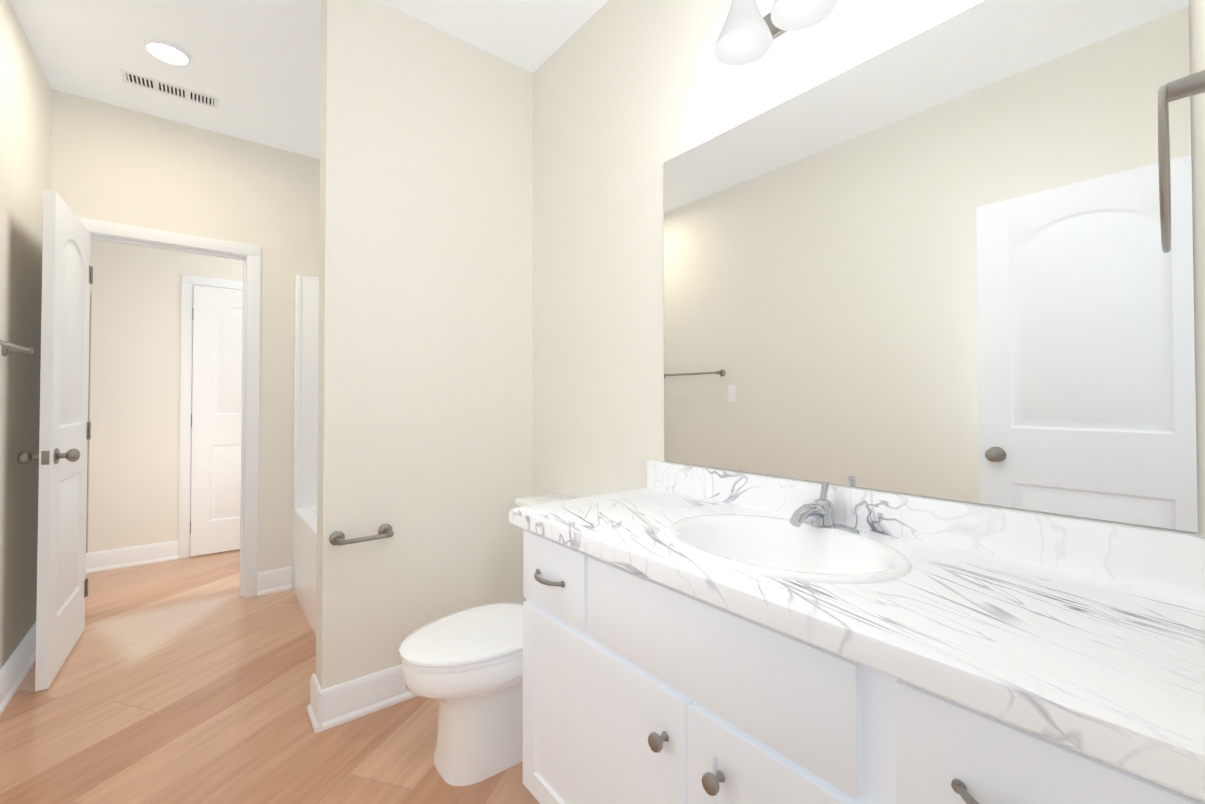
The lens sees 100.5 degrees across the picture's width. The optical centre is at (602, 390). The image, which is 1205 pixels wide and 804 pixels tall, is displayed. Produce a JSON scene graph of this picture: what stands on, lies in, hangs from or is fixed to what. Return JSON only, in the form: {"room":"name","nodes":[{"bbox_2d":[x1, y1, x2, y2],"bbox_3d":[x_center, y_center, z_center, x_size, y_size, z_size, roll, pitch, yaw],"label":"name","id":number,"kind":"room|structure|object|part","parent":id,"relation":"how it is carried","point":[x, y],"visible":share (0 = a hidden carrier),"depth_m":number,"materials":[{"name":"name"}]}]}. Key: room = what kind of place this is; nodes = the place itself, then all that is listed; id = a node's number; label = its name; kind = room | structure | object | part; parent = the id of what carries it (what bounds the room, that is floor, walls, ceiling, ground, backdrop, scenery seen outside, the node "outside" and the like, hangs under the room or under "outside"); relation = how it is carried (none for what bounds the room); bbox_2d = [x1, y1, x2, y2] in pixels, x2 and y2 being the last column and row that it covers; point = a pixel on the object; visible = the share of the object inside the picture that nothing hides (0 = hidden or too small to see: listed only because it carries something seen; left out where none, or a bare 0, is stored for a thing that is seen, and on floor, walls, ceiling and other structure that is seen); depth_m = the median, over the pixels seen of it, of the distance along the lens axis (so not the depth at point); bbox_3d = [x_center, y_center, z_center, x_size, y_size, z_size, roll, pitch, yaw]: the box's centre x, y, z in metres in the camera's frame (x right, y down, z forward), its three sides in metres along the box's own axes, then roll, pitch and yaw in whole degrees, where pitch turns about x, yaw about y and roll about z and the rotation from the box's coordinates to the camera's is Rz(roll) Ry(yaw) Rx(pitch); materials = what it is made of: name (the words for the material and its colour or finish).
{"room":"bathroom","nodes":[
{"label":"bathroom","id":0,"kind":"room"},
{"bbox_2d":[0,0,51,668],"bbox_3d":[-1.658,-0.169,1.025,0.120,2.740,3.920,1,-1,-39],"label":"wall","id":1,"kind":"structure","parent":0,"point":[25,122],"depth_m":2.11,"materials":[{"name":"beige paint"}]},
{"bbox_2d":[0,340,33,355],"bbox_3d":[-2.092,-0.164,1.722,0.079,0.052,0.662,1,-1,-39],"label":"towel bar","id":2,"kind":"object","parent":1,"relation":"attached to","point":[7,348],"visible":1,"depth_m":1.92,"materials":[{"name":"silver metal"}]},
{"bbox_2d":[0,622,35,715],"bbox_3d":[-1.600,1.135,1.052,0.030,0.134,3.680,1,-1,-39],"label":"baseboard","id":3,"kind":"structure","parent":1,"relation":"attached to","point":[15,669],"depth_m":2.07,"materials":[{"name":"white wood"}]},
{"bbox_2d":[17,190,92,691],"bbox_3d":[-2.456,0.197,2.297,0.177,2.022,0.667,1,-1,-37],"label":"door","id":4,"kind":"structure","parent":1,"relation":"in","point":[62,508],"depth_m":2.17,"materials":[{"name":"white paint"}]},
{"bbox_3d":[-2.456,0.200,2.297,0.177,1.690,0.666,1,-1,-37],"label":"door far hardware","id":5,"kind":"part","parent":4,"relation":"part of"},
{"bbox_2d":[86,239,242,556],"bbox_3d":[-2.917,-0.125,3.991,5.200,2.740,0.120,1,-1,-39],"label":"wall","id":6,"kind":"structure","parent":0,"point":[134,400],"depth_m":3.58,"materials":[{"name":"beige paint"}]},
{"bbox_2d":[86,540,177,572],"bbox_3d":[-3.939,1.165,3.056,2.060,0.134,0.024,1,-1,-39],"label":"baseboard","id":7,"kind":"structure","parent":6,"relation":"attached to","point":[103,560],"depth_m":3.53,"materials":[{"name":"white wood"}]},
{"bbox_2d":[178,274,242,558],"bbox_3d":[-2.788,0.191,4.002,0.900,2.110,0.018,1,-1,-39],"label":"door frame","id":8,"kind":"structure","parent":6,"relation":"attached to","point":[188,282],"depth_m":3.74,"materials":[{"name":"white wood"}]},
{"bbox_2d":[190,285,242,555],"bbox_3d":[-2.759,0.222,3.958,0.766,2.022,0.116,1,-1,-39],"label":"hall door","id":9,"kind":"structure","parent":6,"relation":"in","point":[216,414],"depth_m":3.83,"materials":[{"name":"white paint"}]},
{"bbox_2d":[50,89,319,584],"bbox_3d":[-2.094,-0.138,3.113,1.820,2.740,0.120,1,-1,-39],"label":"wall","id":10,"kind":"structure","parent":0,"point":[115,164],"depth_m":2.97,"materials":[{"name":"beige paint"}]},
{"bbox_2d":[77,217,260,597],"bbox_3d":[-2.439,0.173,2.831,0.815,2.110,0.156,1,-1,-39],"label":"door frame","id":11,"kind":"structure","parent":10,"relation":"attached to","point":[249,255],"depth_m":3.00,"materials":[{"name":"white wood"}]},
{"bbox_2d":[0,549,539,803],"bbox_3d":[-0.715,1.234,1.236,5.200,0.060,7.140,1,-1,-39],"label":"floor","id":12,"kind":"structure","parent":0,"point":[183,681],"depth_m":1.84,"materials":[{"name":"brown wood"}]},
{"bbox_2d":[292,275,318,635],"bbox_3d":[-1.177,0.248,2.806,0.761,1.960,1.492,1,-1,-39],"label":"bathtub","id":13,"kind":"object","parent":12,"relation":"on","point":[305,439],"visible":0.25,"depth_m":3.15,"materials":[{"name":"white plastic"}]},
{"bbox_2d":[399,492,575,785],"bbox_3d":[-0.325,0.822,1.750,0.732,0.780,0.500,1,-1,-39],"label":"toilet","id":14,"kind":"object","parent":12,"relation":"on","point":[465,667],"visible":0.44,"depth_m":1.57,"materials":[{"name":"white ceramic"}]},
{"bbox_3d":[-0.409,0.817,1.682,0.517,0.044,0.380,1,-1,-39],"label":"seat","id":15,"kind":"part","parent":14,"relation":"part of","materials":[{"name":"white plastic"}]},
{"bbox_2d":[509,460,1204,803],"bbox_3d":[0.344,0.707,1.067,0.563,0.989,1.249,1,-1,-39],"label":"bathroom vanity","id":16,"kind":"object","parent":12,"relation":"on","point":[697,635],"visible":1,"depth_m":0.82,"materials":[{"name":"white"}]},
{"bbox_2d":[664,514,911,630],"bbox_3d":[0.360,0.390,1.049,0.400,0.160,0.500,1,-1,-39],"label":"sink","id":17,"kind":"object","parent":16,"relation":"in","point":[826,561],"depth_m":1.09,"materials":[{"name":"white ceramic"}]},
{"bbox_2d":[789,481,859,535],"bbox_3d":[0.479,0.267,1.147,0.159,0.107,0.164,1,-1,-39],"label":"faucet","id":18,"kind":"object","parent":16,"relation":"on","point":[821,522],"depth_m":1.15,"materials":[{"name":"silver metal"}]},
{"bbox_2d":[10,0,607,158],"bbox_3d":[-0.715,-1.565,1.278,5.200,0.060,7.140,1,-1,-39],"label":"ceiling","id":19,"kind":"structure","parent":0,"point":[254,66],"depth_m":2.21,"materials":[{"name":"white paint"}]},
{"bbox_2d":[144,37,190,64],"bbox_3d":[-1.940,-1.508,2.237,0.160,0.026,0.160,1,-1,-39],"label":"recessed light","id":20,"kind":"object","parent":19,"relation":"in","point":[167,51],"visible":1,"depth_m":2.21,"materials":[{"name":"white"}]},
{"bbox_2d":[120,69,218,108],"bbox_3d":[-2.167,-1.513,2.522,0.370,0.007,0.120,1,-1,-39],"label":"ceiling vent","id":21,"kind":"object","parent":19,"relation":"in","point":[156,85],"visible":1,"depth_m":2.51,"materials":[{"name":"white metal"}]},
{"bbox_2d":[316,0,532,689],"bbox_3d":[-0.710,-0.152,2.147,0.875,2.740,0.120,1,-1,-39],"label":"wall","id":22,"kind":"structure","parent":0,"point":[425,362],"depth_m":2.03,"materials":[{"name":"beige paint"}]},
{"bbox_2d":[329,524,393,545],"bbox_3d":[-0.889,0.542,1.869,0.222,0.052,0.072,1,-1,-39],"label":"toilet paper holder","id":23,"kind":"object","parent":22,"relation":"attached to","point":[338,537],"visible":1,"depth_m":1.84,"materials":[{"name":"silver metal"}]},
{"bbox_2d":[308,664,418,732],"bbox_3d":[-0.677,1.150,2.069,0.899,0.134,0.034,1,-1,-39],"label":"baseboard","id":24,"kind":"structure","parent":22,"relation":"attached to","point":[333,706],"depth_m":1.87,"materials":[{"name":"white wood"}]},
{"bbox_2d":[532,0,1204,535],"bbox_3d":[-0.147,-0.151,2.241,0.120,2.740,3.920,1,-1,-39],"label":"wall","id":25,"kind":"structure","parent":0,"point":[632,98],"depth_m":1.85,"materials":[{"name":"beige paint"}]},
{"bbox_2d":[714,0,836,65],"bbox_3d":[0.493,-0.952,1.138,0.279,0.239,0.530,1,-1,-39],"label":"sconce","id":26,"kind":"object","parent":25,"relation":"attached to","point":[749,34],"visible":1,"depth_m":1.17,"materials":[{"name":"white glass"}]},
{"bbox_2d":[664,0,1197,532],"bbox_3d":[0.574,-0.277,1.247,0.005,1.012,1.159,1,-1,-39],"label":"mirror","id":27,"kind":"object","parent":25,"relation":"attached to","point":[934,262],"visible":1,"depth_m":1.03,"materials":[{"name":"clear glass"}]},
{"bbox_3d":[0.289,-0.182,0.153,1.820,2.740,0.120,1,-1,-39],"label":"wall","id":28,"kind":"structure","parent":0,"visible":0},
{"bbox_2d":[1158,70,1204,252],"bbox_3d":[0.500,-0.204,0.426,0.141,0.165,0.039,1,-1,-39],"label":"towel ring","id":29,"kind":"object","parent":28,"relation":"attached to","point":[1186,86],"visible":1,"depth_m":0.41,"materials":[{"name":"silver metal"}]}
]}

